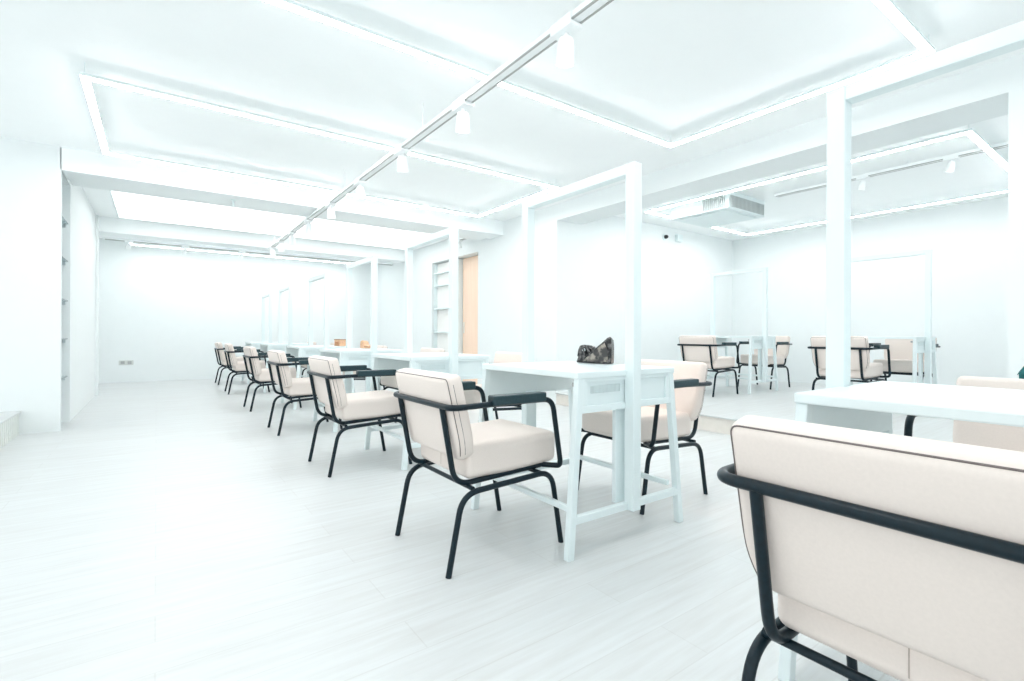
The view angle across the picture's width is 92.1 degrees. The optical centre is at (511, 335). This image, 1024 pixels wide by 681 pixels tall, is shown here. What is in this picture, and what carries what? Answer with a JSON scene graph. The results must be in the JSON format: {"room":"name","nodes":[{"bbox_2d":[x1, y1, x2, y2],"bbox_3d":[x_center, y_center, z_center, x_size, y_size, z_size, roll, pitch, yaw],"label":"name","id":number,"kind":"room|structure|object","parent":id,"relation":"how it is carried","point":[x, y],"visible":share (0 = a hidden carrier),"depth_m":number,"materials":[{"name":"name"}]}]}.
{"room":"salon","nodes":[
{"label":"salon","id":0,"kind":"room"},
{"bbox_2d":[0,137,95,433],"bbox_3d":[-6.307,-0.443,5.222,2.670,2.675,3.350,0,0,-36],"label":"wall","id":1,"kind":"structure","parent":0,"point":[35,193],"depth_m":4.57,"materials":[{"name":"white paint"}]},
{"bbox_2d":[62,216,67,227],"bbox_3d":[-4.597,-1.137,4.794,0.370,0.047,0.556,0,0,-36],"label":"glass shelf","id":2,"kind":"object","parent":1,"relation":"attached to","point":[64,222],"visible":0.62,"depth_m":5.03,"materials":[{"name":"white"}]},
{"bbox_2d":[62,256,67,264],"bbox_3d":[-4.599,-0.747,4.794,0.370,0.047,0.556,0,0,-36],"label":"glass shelf","id":3,"kind":"object","parent":1,"relation":"attached to","point":[64,260],"visible":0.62,"depth_m":5.08,"materials":[{"name":"white"}]},
{"bbox_2d":[95,215,98,395],"bbox_3d":[-6.502,-0.443,7.313,0.600,2.675,0.430,0,0,-36],"label":"trim","id":4,"kind":"structure","parent":1,"relation":"attached to","point":[97,216],"depth_m":7.31,"materials":[{"name":"white paint"}]},
{"bbox_2d":[99,238,370,382],"bbox_3d":[-5.589,-0.440,10.609,5.936,2.675,0.150,0,0,-36],"label":"wall","id":5,"kind":"structure","parent":0,"point":[163,310],"depth_m":9.97,"materials":[{"name":"white paint"}]},
{"bbox_2d":[119,360,133,364],"bbox_3d":[-7.265,0.517,9.301,0.208,0.080,0.015,0,0,-36],"label":"wall socket","id":6,"kind":"object","parent":5,"relation":"attached to","point":[123,362],"visible":1,"depth_m":9.29,"materials":[{"name":"grey plastic"}]},
{"bbox_2d":[129,238,269,256],"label":"led light frame","id":7,"kind":"object","parent":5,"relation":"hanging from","point":[236,252],"depth_m":9.46,"materials":[{"name":"white plastic"}]},
{"bbox_2d":[276,253,353,263],"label":"led light frame","id":8,"kind":"object","parent":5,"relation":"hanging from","point":[284,253],"depth_m":10.72,"materials":[{"name":"white plastic"}]},
{"bbox_2d":[0,375,899,680],"bbox_3d":[-2.218,0.971,3.889,7.756,0.120,14.900,0,0,-36],"label":"floor","id":9,"kind":"structure","parent":0,"point":[165,532],"depth_m":1.98,"materials":[{"name":"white wood"}]},
{"bbox_2d":[0,411,20,448],"bbox_3d":[-3.466,0.799,1.046,2.405,0.214,6.747,0,0,-36],"label":"raised platform","id":10,"kind":"object","parent":9,"relation":"on","point":[9,421],"visible":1,"depth_m":4.18,"materials":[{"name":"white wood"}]},
{"bbox_2d":[214,342,252,384],"bbox_3d":[-5.211,0.517,9.250,0.598,0.770,0.616,0,0,-36],"label":"armchair","id":11,"kind":"object","parent":9,"relation":"on","point":[219,348],"visible":0.59,"depth_m":8.98,"materials":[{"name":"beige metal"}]},
{"bbox_2d":[224,343,269,394],"bbox_3d":[-4.225,0.520,7.865,0.597,0.770,0.616,0,0,-35],"label":"armchair","id":12,"kind":"object","parent":9,"relation":"on","point":[238,367],"visible":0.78,"depth_m":7.61,"materials":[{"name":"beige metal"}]},
{"bbox_2d":[241,293,287,383],"bbox_3d":[-4.766,0.055,9.582,0.764,1.692,0.824,0,0,-36],"label":"table","id":13,"kind":"object","parent":9,"relation":"on","point":[256,345],"visible":0.41,"depth_m":9.26,"materials":[{"name":"white wood"}]},
{"bbox_2d":[243,346,301,411],"bbox_3d":[-3.018,0.525,6.209,0.597,0.770,0.616,0,0,-36],"label":"armchair","id":14,"kind":"object","parent":9,"relation":"on","point":[260,376],"visible":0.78,"depth_m":5.96,"materials":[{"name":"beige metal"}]},
{"bbox_2d":[256,286,307,392],"bbox_3d":[-3.772,0.059,8.203,0.764,1.692,0.824,0,0,-36],"label":"table","id":15,"kind":"object","parent":9,"relation":"on","point":[264,347],"visible":0.48,"depth_m":7.88,"materials":[{"name":"white wood"}]},
{"bbox_2d":[267,350,342,435],"bbox_3d":[-2.029,0.529,4.826,0.597,0.770,0.616,0,0,-36],"label":"armchair","id":16,"kind":"object","parent":9,"relation":"on","point":[278,365],"visible":0.7,"depth_m":4.58,"materials":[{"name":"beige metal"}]},
{"bbox_2d":[301,343,333,377],"bbox_3d":[-3.313,0.524,8.560,0.597,0.770,0.616,0,0,-36],"label":"armchair","id":17,"kind":"object","parent":9,"relation":"on","point":[303,366],"visible":0.13,"depth_m":8.61,"materials":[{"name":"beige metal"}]},
{"bbox_2d":[281,273,354,409],"bbox_3d":[-2.567,0.064,6.532,0.764,1.692,0.824,0,0,-36],"label":"table","id":18,"kind":"object","parent":9,"relation":"on","point":[308,350],"visible":0.55,"depth_m":6.21,"materials":[{"name":"white wood"}]},
{"bbox_2d":[334,339,345,345],"bbox_3d":[-2.273,0.099,6.522,0.156,0.088,0.086,0,0,39],"label":"box","id":19,"kind":"object","parent":18,"relation":"on","point":[337,342],"visible":0.95,"depth_m":6.49,"materials":[{"name":"cardboard"}]},
{"bbox_2d":[313,256,403,431],"bbox_3d":[-1.585,0.068,5.169,0.764,1.692,0.824,0,0,-36],"label":"table","id":20,"kind":"object","parent":9,"relation":"on","point":[348,355],"visible":0.57,"depth_m":4.87,"materials":[{"name":"white wood"}]},
{"bbox_2d":[360,340,369,347],"bbox_3d":[-1.616,0.102,5.491,0.171,0.087,0.074,0,0,39],"label":"pouch","id":21,"kind":"object","parent":20,"relation":"on","point":[363,344],"visible":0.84,"depth_m":5.48,"materials":[{"name":"leather"}]},
{"bbox_2d":[307,355,411,477],"bbox_3d":[-1.095,0.533,3.539,0.598,0.770,0.616,0,0,-36],"label":"armchair","id":22,"kind":"object","parent":9,"relation":"on","point":[326,378],"visible":0.88,"depth_m":3.35,"materials":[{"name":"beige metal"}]},
{"bbox_2d":[342,345,387,388],"bbox_3d":[-2.109,0.529,6.889,0.597,0.770,0.616,0,0,-36],"label":"armchair","id":23,"kind":"object","parent":9,"relation":"on","point":[378,346],"visible":0.09,"depth_m":6.66,"materials":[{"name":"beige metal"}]},
{"bbox_2d":[380,348,444,422],"bbox_3d":[-1.126,0.533,5.526,0.597,0.770,0.616,0,0,-36],"label":"armchair","id":24,"kind":"object","parent":9,"relation":"on","point":[389,381],"visible":0.29,"depth_m":5.45,"materials":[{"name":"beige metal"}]},
{"bbox_2d":[364,227,493,469],"bbox_3d":[-0.649,0.071,3.871,0.764,1.692,0.824,0,0,-36],"label":"table","id":25,"kind":"object","parent":9,"relation":"on","point":[466,366],"visible":0.62,"depth_m":3.67,"materials":[{"name":"white wood"}]},
{"bbox_2d":[434,259,462,380],"bbox_3d":[-1.167,-0.230,9.300,0.240,2.290,0.885,0,0,-36],"label":"shelf unit","id":26,"kind":"object","parent":9,"relation":"on","point":[441,271],"visible":0.52,"depth_m":9.37,"materials":[{"name":"wood"}]},
{"bbox_2d":[393,368,562,578],"bbox_3d":[-0.156,0.537,2.228,0.597,0.770,0.616,0,0,-36],"label":"armchair","id":27,"kind":"object","parent":9,"relation":"on","point":[433,407],"visible":1,"depth_m":2.05,"materials":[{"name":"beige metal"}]},
{"bbox_2d":[464,352,521,421],"bbox_3d":[-0.197,0.536,4.236,0.597,0.770,0.616,0,0,-36],"label":"armchair","id":28,"kind":"object","parent":9,"relation":"on","point":[471,396],"visible":0.22,"depth_m":4.18,"materials":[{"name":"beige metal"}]},
{"bbox_2d":[471,161,682,561],"bbox_3d":[0.318,0.075,2.529,0.764,1.692,0.824,0,0,-36],"label":"table","id":29,"kind":"object","parent":9,"relation":"on","point":[622,389],"visible":0.91,"depth_m":2.23,"materials":[{"name":"white wood"}]},
{"bbox_2d":[577,337,613,363],"bbox_3d":[0.469,0.082,2.735,0.229,0.144,0.111,0,0,44],"label":"handbag","id":30,"kind":"object","parent":29,"relation":"on","point":[603,353],"visible":1,"depth_m":2.67,"materials":[{"name":"black leather"}]},
{"bbox_2d":[578,359,711,514],"bbox_3d":[0.761,0.540,2.907,0.597,0.770,0.616,0,0,-36],"label":"armchair","id":31,"kind":"object","parent":9,"relation":"on","point":[690,382],"visible":0.56,"depth_m":2.82,"materials":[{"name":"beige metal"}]},
{"bbox_2d":[717,415,1023,680],"bbox_3d":[0.794,0.540,0.909,0.597,0.770,0.616,0,0,-36],"label":"armchair","id":32,"kind":"object","parent":9,"relation":"on","point":[901,556],"visible":1,"depth_m":0.77,"materials":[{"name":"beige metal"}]},
{"bbox_2d":[778,21,1023,680],"bbox_3d":[1.250,0.079,1.236,0.764,1.692,0.824,0,0,-36],"label":"table","id":33,"kind":"object","parent":9,"relation":"on","point":[870,406],"visible":0.63,"depth_m":1.43,"materials":[{"name":"white wood"}]},
{"bbox_2d":[904,376,1023,451],"bbox_3d":[1.704,0.544,1.599,0.597,0.770,0.616,0,0,-36],"label":"armchair","id":34,"kind":"object","parent":9,"relation":"on","point":[964,432],"visible":0.18,"depth_m":1.82,"materials":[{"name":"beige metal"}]},
{"bbox_2d":[1017,366,1023,378],"bbox_3d":[2.054,0.182,1.653,0.098,0.317,0.500,0,0,-36],"label":"jacket","id":35,"kind":"object","parent":34,"relation":"hanging from","point":[1021,372],"visible":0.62,"depth_m":1.84,"materials":[{"name":"teal fabric"}]},
{"bbox_2d":[0,0,1023,261],"bbox_3d":[-0.405,-1.817,5.189,12.200,0.120,14.900,0,0,-36],"label":"ceiling","id":36,"kind":"structure","parent":0,"point":[669,70],"depth_m":3.47,"materials":[{"name":"white paint"}]},
{"bbox_2d":[103,237,392,264],"bbox_3d":[-4.489,-1.636,9.161,4.780,0.274,0.050,0,0,-36],"label":"track rail","id":37,"kind":"object","parent":36,"relation":"hanging from","point":[105,238],"visible":0.8,"depth_m":8.76,"materials":[{"name":"white metal"}]},
{"bbox_2d":[125,239,133,249],"bbox_3d":[-6.173,-1.455,7.956,0.111,0.153,0.076,0,0,-36],"label":"track spotlight","id":38,"kind":"object","parent":37,"relation":"attached to","point":[128,245],"visible":1,"depth_m":7.93,"materials":[{"name":"white metal"}]},
{"bbox_2d":[182,245,189,253],"bbox_3d":[-5.556,-1.453,8.401,0.111,0.153,0.076,0,0,-36],"label":"track spotlight","id":39,"kind":"object","parent":37,"relation":"attached to","point":[184,251],"visible":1,"depth_m":8.38,"materials":[{"name":"white metal"}]},
{"bbox_2d":[238,250,245,258],"bbox_3d":[-4.867,-1.450,8.898,0.111,0.153,0.076,0,0,-36],"label":"track spotlight","id":40,"kind":"object","parent":37,"relation":"attached to","point":[240,251],"visible":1,"depth_m":8.87,"materials":[{"name":"white metal"}]},
{"bbox_2d":[99,216,404,263],"bbox_3d":[-4.253,-1.657,8.980,5.081,0.229,0.350,0,0,-36],"label":"beam","id":41,"kind":"structure","parent":36,"relation":"attached to","point":[108,226],"depth_m":8.42,"materials":[{"name":"paint"}]},
{"bbox_2d":[110,191,430,248],"bbox_3d":[-3.432,-1.756,7.901,4.600,0.026,1.960,0,0,-36],"label":"ceiling light panel","id":42,"kind":"object","parent":36,"relation":"attached to","point":[127,205],"visible":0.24,"depth_m":7.57,"materials":[{"name":"white plastic"}]},
{"bbox_2d":[60,147,502,240],"bbox_3d":[-2.403,-1.656,6.418,5.076,0.217,0.730,0,0,-36],"label":"beam","id":43,"kind":"structure","parent":36,"relation":"attached to","point":[82,168],"depth_m":5.66,"materials":[{"name":"paint"}]},
{"bbox_3d":[-0.843,-1.612,8.276,0.050,0.036,0.420,0,0,-36],"label":"track rail","id":44,"kind":"object","parent":43,"relation":"attached to","visible":0},
{"bbox_2d":[458,238,462,247],"bbox_3d":[-0.878,-1.544,8.336,0.077,0.155,0.112,0,0,-36],"label":"track spotlight","id":45,"kind":"object","parent":44,"relation":"attached to","point":[459,240],"visible":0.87,"depth_m":8.32,"materials":[{"name":"white metal"}]},
{"bbox_2d":[80,62,558,216],"bbox_3d":[-1.617,-1.709,5.034,4.058,0.105,1.698,0,0,-36],"label":"led light frame","id":46,"kind":"object","parent":36,"relation":"hanging from","point":[86,78],"visible":1,"depth_m":4.30,"materials":[{"name":"white plastic"}]},
{"bbox_2d":[81,79,108,153],"bbox_3d":[-3.245,-1.665,3.861,0.042,0.005,1.610,0,0,-36],"label":"diffuser","id":47,"kind":"object","parent":46,"relation":"attached to","point":[87,85],"depth_m":3.70,"materials":[{"name":"white plastic"}]},
{"bbox_2d":[103,153,479,216],"bbox_3d":[-2.100,-1.661,5.704,4.054,0.005,0.042,0,0,-36],"label":"diffuser","id":48,"kind":"object","parent":46,"relation":"attached to","point":[124,155],"depth_m":5.30,"materials":[{"name":"white"}]},
{"bbox_2d":[478,188,554,215],"bbox_3d":[0.010,-1.652,6.207,0.042,0.005,1.610,0,0,-36],"label":"diffuser","id":49,"kind":"object","parent":46,"relation":"attached to","point":[547,189],"depth_m":6.10,"materials":[{"name":"white"}]},
{"bbox_2d":[268,0,613,248],"bbox_3d":[-1.547,-1.631,4.920,0.066,0.261,9.200,0,0,-36],"label":"track rail","id":50,"kind":"object","parent":36,"relation":"hanging from","point":[587,9],"visible":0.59,"depth_m":3.04,"materials":[{"name":"white metal"}]},
{"bbox_2d":[269,245,275,256],"bbox_3d":[-4.113,-1.441,8.495,0.103,0.207,0.150,0,0,-36],"label":"track spotlight","id":51,"kind":"object","parent":50,"relation":"attached to","point":[272,252],"visible":0.94,"depth_m":8.47,"materials":[{"name":"white metal"}]},
{"bbox_2d":[277,238,284,251],"bbox_3d":[-3.703,-1.439,7.928,0.103,0.207,0.150,0,0,-36],"label":"track spotlight","id":52,"kind":"object","parent":50,"relation":"attached to","point":[280,246],"visible":0.94,"depth_m":7.91,"materials":[{"name":"white metal"}]},
{"bbox_2d":[288,230,295,243],"bbox_3d":[-3.236,-1.438,7.279,0.103,0.207,0.150,0,0,-36],"label":"track spotlight","id":53,"kind":"object","parent":50,"relation":"attached to","point":[291,237],"visible":0.94,"depth_m":7.26,"materials":[{"name":"white metal"}]},
{"bbox_2d":[304,217,312,233],"bbox_3d":[-2.668,-1.435,6.492,0.103,0.207,0.150,0,0,-36],"label":"track spotlight","id":54,"kind":"object","parent":50,"relation":"attached to","point":[308,227],"visible":0.9,"depth_m":6.47,"materials":[{"name":"white metal"}]},
{"bbox_2d":[325,199,336,218],"bbox_3d":[-2.066,-1.433,5.656,0.103,0.207,0.150,0,0,-36],"label":"track spotlight","id":55,"kind":"object","parent":50,"relation":"attached to","point":[330,211],"visible":0.98,"depth_m":5.63,"materials":[{"name":"white metal"}]},
{"bbox_2d":[354,176,366,199],"bbox_3d":[-1.482,-1.431,4.845,0.103,0.207,0.150,0,0,-36],"label":"track spotlight","id":56,"kind":"object","parent":50,"relation":"attached to","point":[360,192],"visible":0.97,"depth_m":4.82,"materials":[{"name":"white metal"}]},
{"bbox_2d":[394,143,410,171],"bbox_3d":[-0.885,-1.428,4.018,0.103,0.207,0.150,0,0,-36],"label":"track spotlight","id":57,"kind":"object","parent":50,"relation":"attached to","point":[402,165],"visible":0.98,"depth_m":3.99,"materials":[{"name":"white metal"}]},
{"bbox_2d":[452,95,473,132],"bbox_3d":[-0.312,-1.426,3.223,0.103,0.207,0.150,0,0,-36],"label":"track spotlight","id":58,"kind":"object","parent":50,"relation":"attached to","point":[460,106],"visible":0.96,"depth_m":3.20,"materials":[{"name":"white metal"}]},
{"bbox_2d":[550,11,582,67],"bbox_3d":[0.273,-1.424,2.411,0.103,0.207,0.150,0,0,-36],"label":"track spotlight","id":59,"kind":"object","parent":50,"relation":"attached to","point":[562,31],"visible":0.98,"depth_m":2.39,"materials":[{"name":"white metal"}]},
{"bbox_2d":[263,0,934,147],"bbox_3d":[0.274,-1.701,2.410,4.058,0.105,1.815,0,0,-36],"label":"led light frame","id":60,"kind":"object","parent":36,"relation":"hanging from","point":[888,7],"visible":1,"depth_m":3.01,"materials":[{"name":"white plastic"}]},
{"bbox_2d":[263,0,673,147],"bbox_3d":[-0.243,-1.653,3.127,4.054,0.005,0.042,0,0,-36],"label":"diffuser","id":61,"kind":"object","parent":60,"relation":"attached to","point":[296,7],"depth_m":2.98,"materials":[{"name":"white plastic"}]},
{"bbox_2d":[671,53,924,145],"bbox_3d":[1.901,-1.645,3.583,0.042,0.005,1.727,0,0,-36],"label":"diffuser","id":62,"kind":"object","parent":60,"relation":"attached to","point":[911,56],"depth_m":3.38,"materials":[{"name":"white plastic"}]},
{"bbox_2d":[872,0,933,54],"bbox_3d":[0.791,-1.649,1.692,4.054,0.005,0.042,0,0,-36],"label":"diffuser","id":63,"kind":"object","parent":60,"relation":"attached to","point":[888,7],"depth_m":2.62,"materials":[{"name":"white plastic"}]},
{"bbox_2d":[671,192,763,227],"bbox_3d":[2.694,-1.631,6.477,0.865,0.226,0.835,0,0,-36],"label":"air conditioner","id":64,"kind":"object","parent":36,"relation":"attached to","point":[731,207],"visible":0.96,"depth_m":6.26,"materials":[{"name":"white plastic"}]},
{"bbox_2d":[702,195,724,210],"bbox_3d":[2.472,-1.618,6.058,0.014,0.135,0.296,0,0,-36],"label":"grille","id":65,"kind":"object","parent":64,"relation":"attached to","point":[714,203],"depth_m":6.05,"materials":[{"name":"white metal"}]},
{"bbox_2d":[730,195,763,214],"bbox_3d":[2.939,-1.616,6.147,0.772,0.135,0.014,0,0,-36],"label":"grille","id":66,"kind":"object","parent":64,"relation":"attached to","point":[739,203],"depth_m":6.13,"materials":[{"name":"white metal"}]},
{"bbox_2d":[645,165,826,217],"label":"led light frame","id":67,"kind":"object","parent":36,"relation":"hanging from","point":[652,211],"depth_m":5.59,"materials":[{"name":"white plastic"}]},
{"bbox_2d":[646,211,747,234],"bbox_3d":[2.827,-1.641,7.332,2.550,0.005,0.042,0,0,-36],"label":"diffuser","id":68,"kind":"object","parent":67,"relation":"attached to","point":[653,212],"depth_m":7.54,"materials":[{"name":"white"}]},
{"bbox_2d":[648,132,964,211],"bbox_3d":[2.750,-1.641,5.293,0.042,0.005,3.176,0,0,-36],"label":"diffuser","id":69,"kind":"object","parent":67,"relation":"attached to","point":[954,134],"depth_m":4.93,"materials":[{"name":"white"}]},
{"bbox_2d":[712,220,825,234],"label":"led light frame","id":70,"kind":"object","parent":36,"relation":"hanging from","point":[717,227],"depth_m":7.64,"materials":[{"name":"white plastic"}]},
{"bbox_2d":[774,141,1007,196],"bbox_3d":[3.932,-1.706,4.986,0.050,0.067,2.500,0,0,-36],"label":"track rail","id":71,"kind":"object","parent":36,"relation":"attached to","point":[1004,144],"visible":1,"depth_m":4.95,"materials":[{"name":"white metal"}]},
{"bbox_2d":[856,174,869,189],"bbox_3d":[3.745,-1.622,5.258,0.077,0.155,0.112,0,0,-36],"label":"track spotlight","id":72,"kind":"object","parent":71,"relation":"attached to","point":[862,185],"visible":1,"depth_m":5.24,"materials":[{"name":"white metal"}]},
{"bbox_2d":[943,153,959,171],"bbox_3d":[4.166,-1.621,4.674,0.077,0.155,0.112,0,0,-36],"label":"track spotlight","id":73,"kind":"object","parent":71,"relation":"attached to","point":[950,166],"visible":1,"depth_m":4.66,"materials":[{"name":"white metal"}]},
{"bbox_2d":[851,125,1007,170],"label":"led light frame","id":74,"kind":"object","parent":36,"relation":"hanging from","point":[980,141],"depth_m":4.29,"materials":[{"name":"white plastic"}]},
{"bbox_2d":[965,131,1007,170],"bbox_3d":[4.708,-1.634,4.721,2.550,0.005,0.042,0,0,-36],"label":"diffuser","id":75,"kind":"object","parent":74,"relation":"attached to","point":[973,135],"depth_m":4.32,"materials":[{"name":"white plastic"}]},
{"bbox_2d":[851,189,1007,217],"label":"led light frame","id":76,"kind":"object","parent":36,"relation":"hanging from","point":[1005,190],"depth_m":6.11,"materials":[{"name":"white plastic"}]},
{"bbox_2d":[748,191,1007,234],"bbox_3d":[4.785,-1.633,6.760,0.042,0.005,3.176,0,0,-36],"label":"diffuser","id":77,"kind":"object","parent":76,"relation":"attached to","point":[993,192],"depth_m":6.39,"materials":[{"name":"white plastic"}]},
{"bbox_2d":[580,216,732,379],"bbox_3d":[2.538,-0.407,8.084,4.030,2.675,0.150,0,0,-36],"label":"wall","id":78,"kind":"structure","parent":0,"point":[675,276],"depth_m":7.81,"materials":[{"name":"white paint"}]},
{"bbox_2d":[675,234,682,241],"bbox_3d":[2.740,-1.589,8.093,0.140,0.120,0.066,0,0,-36],"label":"wall sensor","id":79,"kind":"object","parent":78,"relation":"attached to","point":[678,238],"visible":1,"depth_m":8.06,"materials":[{"name":"white plastic"}]},
{"bbox_2d":[377,53,1023,403],"bbox_3d":[1.123,-0.413,6.232,0.434,2.675,14.800,0,0,-36],"label":"wall","id":80,"kind":"structure","parent":0,"point":[995,89],"depth_m":5.34,"materials":[{"name":"white paint"}]},
{"bbox_2d":[463,255,477,383],"bbox_3d":[-0.657,-0.233,8.635,0.050,2.291,0.760,0,0,-36],"label":"sliding door","id":81,"kind":"structure","parent":80,"relation":"in","point":[470,265],"depth_m":8.71,"materials":[{"name":"brown wood"}]},
{"bbox_2d":[555,378,953,441],"bbox_3d":[4.651,0.790,4.587,4.284,0.016,8.000,0,0,-36],"label":"floor","id":82,"kind":"structure","parent":0,"point":[726,404],"depth_m":5.49,"materials":[{"name":"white wood"}]},
{"bbox_2d":[556,394,735,434],"bbox_3d":[1.864,0.857,4.855,0.035,0.140,4.306,0,0,-36],"label":"step riser","id":83,"kind":"structure","parent":82,"relation":"attached to","point":[718,425],"depth_m":4.76,"materials":[{"name":"white paint"}]},
{"bbox_2d":[677,335,739,396],"bbox_3d":[2.593,0.392,6.518,0.597,0.770,0.616,0,0,-36],"label":"armchair","id":84,"kind":"object","parent":82,"relation":"on","point":[703,349],"visible":0.84,"depth_m":6.33,"materials":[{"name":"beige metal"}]},
{"bbox_2d":[707,267,777,393],"bbox_3d":[3.197,-0.069,6.989,0.764,1.692,0.824,0,0,-36],"label":"table","id":85,"kind":"object","parent":82,"relation":"on","point":[764,342],"visible":0.73,"depth_m":6.68,"materials":[{"name":"white wood"}]},
{"bbox_2d":[736,336,791,389],"bbox_3d":[3.783,0.396,7.412,0.597,0.770,0.616,0,0,-36],"label":"armchair","id":86,"kind":"object","parent":82,"relation":"on","point":[783,343],"visible":0.7,"depth_m":7.35,"materials":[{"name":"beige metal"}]},
{"bbox_2d":[807,336,890,389],"bbox_3d":[3.509,0.395,5.144,0.597,0.770,0.616,0,0,-36],"label":"armchair","id":87,"kind":"object","parent":82,"relation":"on","point":[862,368],"visible":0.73,"depth_m":4.96,"materials":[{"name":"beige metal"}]},
{"bbox_2d":[850,249,936,384],"bbox_3d":[4.215,-0.065,5.577,0.764,1.692,0.824,0,0,-36],"label":"table","id":88,"kind":"object","parent":82,"relation":"on","point":[926,344],"visible":0.43,"depth_m":5.25,"materials":[{"name":"white wood"}]},
{"bbox_2d":[869,336,940,381],"bbox_3d":[4.713,0.400,5.950,0.597,0.770,0.616,0,0,-36],"label":"armchair","id":89,"kind":"object","parent":82,"relation":"on","point":[901,350],"visible":0.37,"depth_m":6.03,"materials":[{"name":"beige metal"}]},
{"bbox_2d":[732,196,1007,384],"bbox_3d":[6.475,-0.392,5.898,0.200,2.675,8.000,0,0,-36],"label":"wall","id":90,"kind":"structure","parent":0,"point":[968,242],"depth_m":7.06,"materials":[{"name":"white paint"}]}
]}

